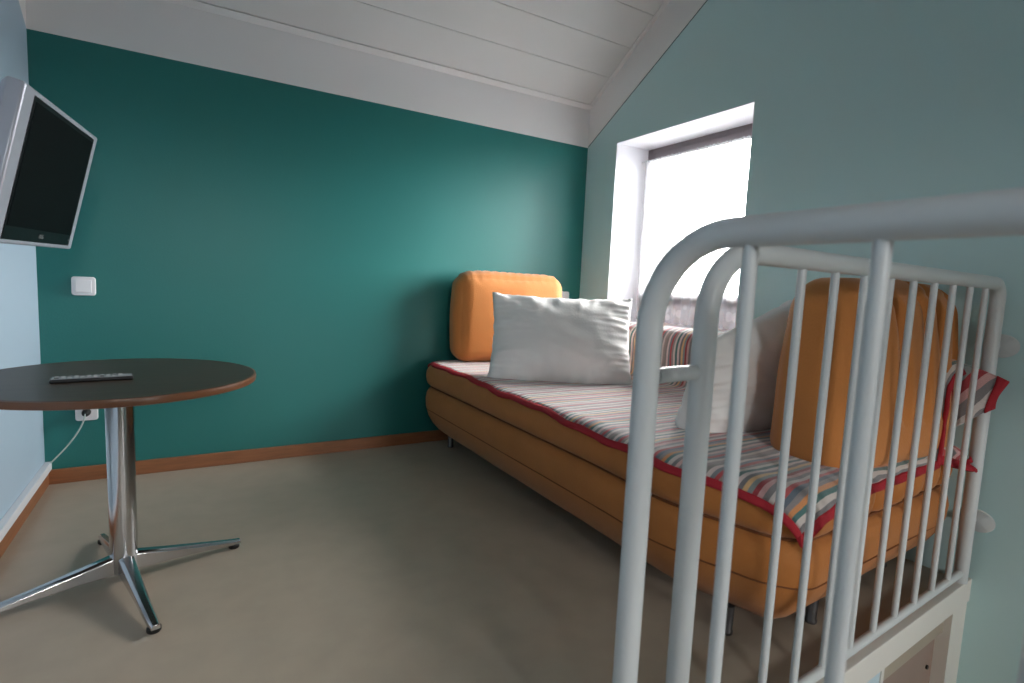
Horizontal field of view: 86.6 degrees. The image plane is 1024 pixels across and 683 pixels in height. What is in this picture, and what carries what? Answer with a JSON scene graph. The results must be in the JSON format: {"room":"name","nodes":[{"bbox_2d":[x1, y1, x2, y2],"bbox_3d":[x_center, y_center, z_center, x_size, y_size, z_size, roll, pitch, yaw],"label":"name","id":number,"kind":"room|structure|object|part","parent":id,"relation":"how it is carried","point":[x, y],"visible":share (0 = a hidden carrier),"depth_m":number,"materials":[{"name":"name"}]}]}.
{"room":"bedroom","nodes":[
{"label":"bedroom","id":0,"kind":"room"},
{"bbox_2d":[0,0,44,519],"bbox_3d":[-0.915,-0.890,0.226,0.100,4.062,5.109,-1,7,-31],"label":"wall","id":1,"kind":"structure","parent":0,"point":[22,454],"depth_m":2.23,"materials":[{"name":"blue paint"}]},
{"bbox_2d":[0,474,48,557],"bbox_3d":[-0.944,0.934,0.433,0.016,0.072,5.093,-1,7,-31],"label":"baseboard","id":2,"kind":"structure","parent":1,"relation":"attached to","point":[7,539],"depth_m":2.20,"materials":[{"name":"brown wood"}]},
{"bbox_2d":[0,462,51,541],"bbox_3d":[-0.940,0.877,0.436,0.026,0.038,5.107,-1,7,-31],"label":"trim","id":3,"kind":"structure","parent":1,"relation":"attached to","point":[15,510],"depth_m":2.19,"materials":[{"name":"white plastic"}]},
{"bbox_2d":[0,76,96,248],"bbox_3d":[-1.375,-0.445,1.440,0.332,0.378,0.606,0,6,-25],"label":"television","id":4,"kind":"object","parent":1,"relation":"attached to","point":[46,156],"visible":1,"depth_m":1.39,"materials":[{"name":"silver metal"}]},
{"bbox_2d":[25,0,589,468],"bbox_3d":[-0.736,-0.481,3.430,3.656,2.620,0.100,-1,7,-31],"label":"wall","id":5,"kind":"structure","parent":0,"point":[305,214],"depth_m":3.02,"materials":[{"name":"teal paint"}]},
{"bbox_2d":[50,409,90,462],"bbox_3d":[-2.134,0.460,2.623,0.166,0.258,0.042,-1,7,-31],"label":"power cable","id":6,"kind":"object","parent":5,"relation":"attached to","point":[85,413],"visible":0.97,"depth_m":2.63,"materials":[{"name":"grey plastic"}]},
{"bbox_2d":[71,276,95,295],"bbox_3d":[-2.054,-0.266,2.607,0.094,0.090,0.021,-1,7,-31],"label":"light switch","id":7,"kind":"object","parent":5,"relation":"attached to","point":[86,286],"visible":1,"depth_m":2.60,"materials":[{"name":"white plastic"}]},
{"bbox_2d":[75,409,97,420],"bbox_3d":[-2.087,0.345,2.668,0.090,0.085,0.015,-1,7,-31],"label":"wall socket","id":8,"kind":"object","parent":5,"relation":"attached to","point":[94,412],"visible":0.57,"depth_m":2.67,"materials":[{"name":"white plastic"}]},
{"bbox_2d":[49,430,447,484],"bbox_3d":[-0.886,0.635,3.416,3.156,0.072,0.016,-1,7,-31],"label":"baseboard","id":9,"kind":"structure","parent":5,"relation":"attached to","point":[92,472],"depth_m":3.05,"materials":[{"name":"brown wood"}]},
{"bbox_2d":[164,0,592,109],"bbox_3d":[-0.775,-1.686,3.171,3.156,0.028,0.038,-1,7,-31],"label":"trim","id":10,"kind":"structure","parent":5,"relation":"attached to","point":[195,4],"depth_m":3.13,"materials":[{"name":"white paint"}]},
{"bbox_2d":[562,291,568,298],"bbox_3d":[0.389,-0.326,4.045,0.090,0.090,0.021,-1,7,-31],"label":"light switch","id":11,"kind":"object","parent":5,"relation":"attached to","point":[565,295],"visible":0.27,"depth_m":4.04,"materials":[{"name":"white plastic"}]},
{"bbox_2d":[197,0,664,104],"bbox_3d":[0.663,-1.994,1.022,3.656,1.947,5.421,-1,7,-31],"label":"ceiling","id":12,"kind":"structure","parent":0,"point":[569,49],"depth_m":3.25,"materials":[{"name":"white wood"}]},
{"bbox_2d":[0,439,944,682],"bbox_3d":[0.399,1.028,1.250,3.356,0.160,5.309,-1,7,-31],"label":"floor","id":13,"kind":"structure","parent":0,"point":[424,562],"depth_m":1.87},
{"bbox_2d":[0,358,255,634],"bbox_3d":[-1.301,0.460,1.814,0.813,0.704,0.813,-1,7,-31],"label":"round table","id":14,"kind":"object","parent":13,"relation":"on","point":[155,380],"visible":1,"depth_m":1.77,"materials":[{"name":"black laminate"},{"name":"brown wood"},{"name":"chrome metal"}]},
{"bbox_3d":[-1.454,0.763,1.699,0.044,0.084,0.342,8,8,43],"label":"leg","id":15,"kind":"part","parent":14,"relation":"part of","materials":[{"name":"silver metal"}]},
{"bbox_2d":[49,373,132,383],"bbox_3d":[-1.293,0.112,1.678,0.204,0.016,0.048,-2,7,-36],"label":"remote control","id":16,"kind":"object","parent":14,"relation":"on","point":[126,376],"visible":1,"depth_m":1.66,"materials":[{"name":"black plastic"}]},
{"bbox_3d":[-1.293,0.108,1.678,0.196,0.003,0.045,-2,7,-37],"label":"plate","id":17,"kind":"part","parent":16,"relation":"part of","materials":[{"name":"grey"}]},
{"bbox_3d":[-1.459,0.734,1.982,0.342,0.084,0.044,8,8,43],"label":"leg","id":18,"kind":"part","parent":14,"relation":"part of","materials":[{"name":"silver metal"}]},
{"bbox_3d":[-1.162,0.776,1.697,0.365,0.084,0.044,8,8,43],"label":"leg","id":19,"kind":"part","parent":14,"relation":"part of","materials":[{"name":"silver metal"}]},
{"bbox_3d":[-1.175,0.746,1.988,0.044,0.084,0.342,8,8,43],"label":"leg","id":20,"kind":"part","parent":14,"relation":"part of","materials":[{"name":"silver metal"}]},
{"bbox_2d":[426,365,952,635],"bbox_3d":[0.572,0.377,2.756,1.267,0.847,2.483,-1,7,-31],"label":"bed","id":21,"kind":"object","parent":13,"relation":"on","point":[583,476],"visible":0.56,"depth_m":1.89,"materials":[{"name":"orange fabric"}]},
{"bbox_3d":[-0.396,0.635,3.512,0.038,0.096,0.038,-1,7,-31],"label":"leg","id":22,"kind":"part","parent":21,"relation":"part of","materials":[{"name":"grey metal"}]},
{"bbox_2d":[426,365,952,538],"bbox_3d":[0.575,0.340,2.753,1.264,0.165,2.478,-1,7,-31],"label":"seat cushion","id":23,"kind":"object","parent":21,"relation":"on","point":[535,429],"depth_m":2.00,"materials":[{"name":"orange fabric"}]},
{"bbox_2d":[428,322,1008,547],"bbox_3d":[0.587,0.185,2.688,1.236,0.485,2.523,-1,7,-31],"label":"striped blanket","id":24,"kind":"object","parent":21,"relation":"on","point":[600,412],"visible":0.4,"depth_m":1.93,"materials":[{"name":"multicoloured fabric"}]},
{"bbox_2d":[450,270,561,361],"bbox_3d":[-0.030,-0.163,3.628,0.792,0.598,0.306,0,6,-24],"label":"cushion","id":25,"kind":"object","parent":24,"relation":"on","point":[471,304],"visible":0.58,"depth_m":3.43,"materials":[{"name":"orange fabric"}]},
{"bbox_2d":[487,292,632,384],"bbox_3d":[0.269,-0.001,2.988,0.792,0.502,0.308,3,6,1],"label":"bed pillow","id":26,"kind":"object","parent":24,"relation":"on","point":[584,341],"visible":0.98,"depth_m":2.90,"materials":[{"name":"white fabric"}]},
{"bbox_2d":[675,300,792,432],"bbox_3d":[0.986,0.098,2.158,0.822,0.640,0.293,0,6,-27],"label":"bed pillow","id":27,"kind":"object","parent":24,"relation":"on","point":[768,329],"visible":0.31,"depth_m":1.99,"materials":[{"name":"white fabric"}]},
{"bbox_2d":[770,277,957,467],"bbox_3d":[1.278,0.111,1.941,0.815,0.669,0.355,-1,7,-31],"label":"cushion","id":28,"kind":"object","parent":24,"relation":"on","point":[817,290],"visible":0.5,"depth_m":1.73,"materials":[{"name":"orange fabric"}]},
{"bbox_3d":[0.675,0.866,1.703,0.038,0.096,0.038,-1,7,-31],"label":"leg","id":29,"kind":"part","parent":21,"relation":"part of","materials":[{"name":"grey metal"}]},
{"bbox_3d":[0.982,0.872,1.781,0.038,0.096,0.038,-1,7,-31],"label":"leg","id":30,"kind":"part","parent":21,"relation":"part of","materials":[{"name":"grey metal"}]},
{"bbox_2d":[612,187,1023,682],"bbox_3d":[0.533,0.438,0.556,0.156,1.165,1.101,-1,7,-31],"label":"railing","id":31,"kind":"object","parent":13,"relation":"on","point":[991,213],"visible":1,"depth_m":0.76,"materials":[{"name":"white metal"}]},
{"bbox_2d":[579,0,1023,682],"bbox_3d":[1.958,-0.217,2.014,0.337,5.502,5.109,-1,7,-31],"label":"wall","id":32,"kind":"structure","parent":0,"point":[857,101],"depth_m":2.30,"materials":[{"name":"teal paint"}]},
{"bbox_2d":[590,0,670,105],"bbox_3d":[1.189,-2.314,2.903,0.030,1.459,2.275,-1,7,-31],"label":"trim","id":33,"kind":"structure","parent":32,"relation":"attached to","point":[666,2],"depth_m":3.58,"materials":[{"name":"white paint"}]},
{"bbox_2d":[607,101,754,331],"bbox_3d":[1.110,-0.673,3.438,0.336,1.286,1.072,-1,7,-31],"label":"window","id":34,"kind":"structure","parent":32,"relation":"in","point":[633,221],"depth_m":3.79,"materials":[{"name":"white paint"}]},
{"bbox_3d":[1.236,-0.767,3.501,0.006,0.940,0.912,-1,7,-31],"label":"pane","id":35,"kind":"part","parent":34,"relation":"part of","materials":[{"name":"clear glass"}]},
{"bbox_2d":[638,136,750,322],"bbox_3d":[1.175,-0.664,3.478,0.032,1.136,1.064,-1,7,-31],"label":"lace curtain","id":36,"kind":"object","parent":34,"relation":"hanging from","point":[729,316],"visible":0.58,"depth_m":3.55,"materials":[{"name":"white fabric"}]},
{"bbox_3d":[1.200,-1.216,3.422,0.012,0.011,1.064,-1,7,-31],"label":"curtain rod","id":37,"kind":"part","parent":36,"relation":"part of","materials":[{"name":"grey paint"}]},
{"bbox_3d":[1.240,-0.767,3.503,0.040,1.092,1.064,-1,7,-31],"label":"frame","id":38,"kind":"part","parent":34,"relation":"part of","materials":[{"name":"grey wood"}]},
{"bbox_3d":[1.232,-0.767,3.498,0.046,1.020,0.992,-1,7,-31],"label":"sash","id":39,"kind":"part","parent":34,"relation":"part of","materials":[{"name":"grey wood"}]},
{"bbox_2d":[867,603,966,682],"bbox_3d":[0.926,1.746,1.700,1.820,1.500,0.124,-1,7,-34],"label":"wall","id":40,"kind":"structure","parent":0,"point":[942,654],"depth_m":2.03,"materials":[{"name":"paint"}]},
{"bbox_2d":[816,577,971,682],"bbox_3d":[0.984,0.960,1.583,1.815,0.090,0.050,-1,7,-34],"label":"trim","id":41,"kind":"structure","parent":40,"relation":"attached to","point":[880,653],"depth_m":1.74,"materials":[{"name":"white paint"}]},
{"bbox_2d":[665,246,1019,682],"bbox_3d":[1.059,0.367,1.522,1.736,1.160,0.107,-1,7,-35],"label":"stair railing","id":42,"kind":"object","parent":41,"relation":"on","point":[714,285],"visible":0.93,"depth_m":1.42,"materials":[{"name":"white metal"}]},
{"bbox_3d":[1.002,0.880,1.577,1.640,0.027,0.027,-1,7,-34],"label":"rail","id":43,"kind":"part","parent":42,"relation":"part of","materials":[{"name":"white metal"}]}
]}

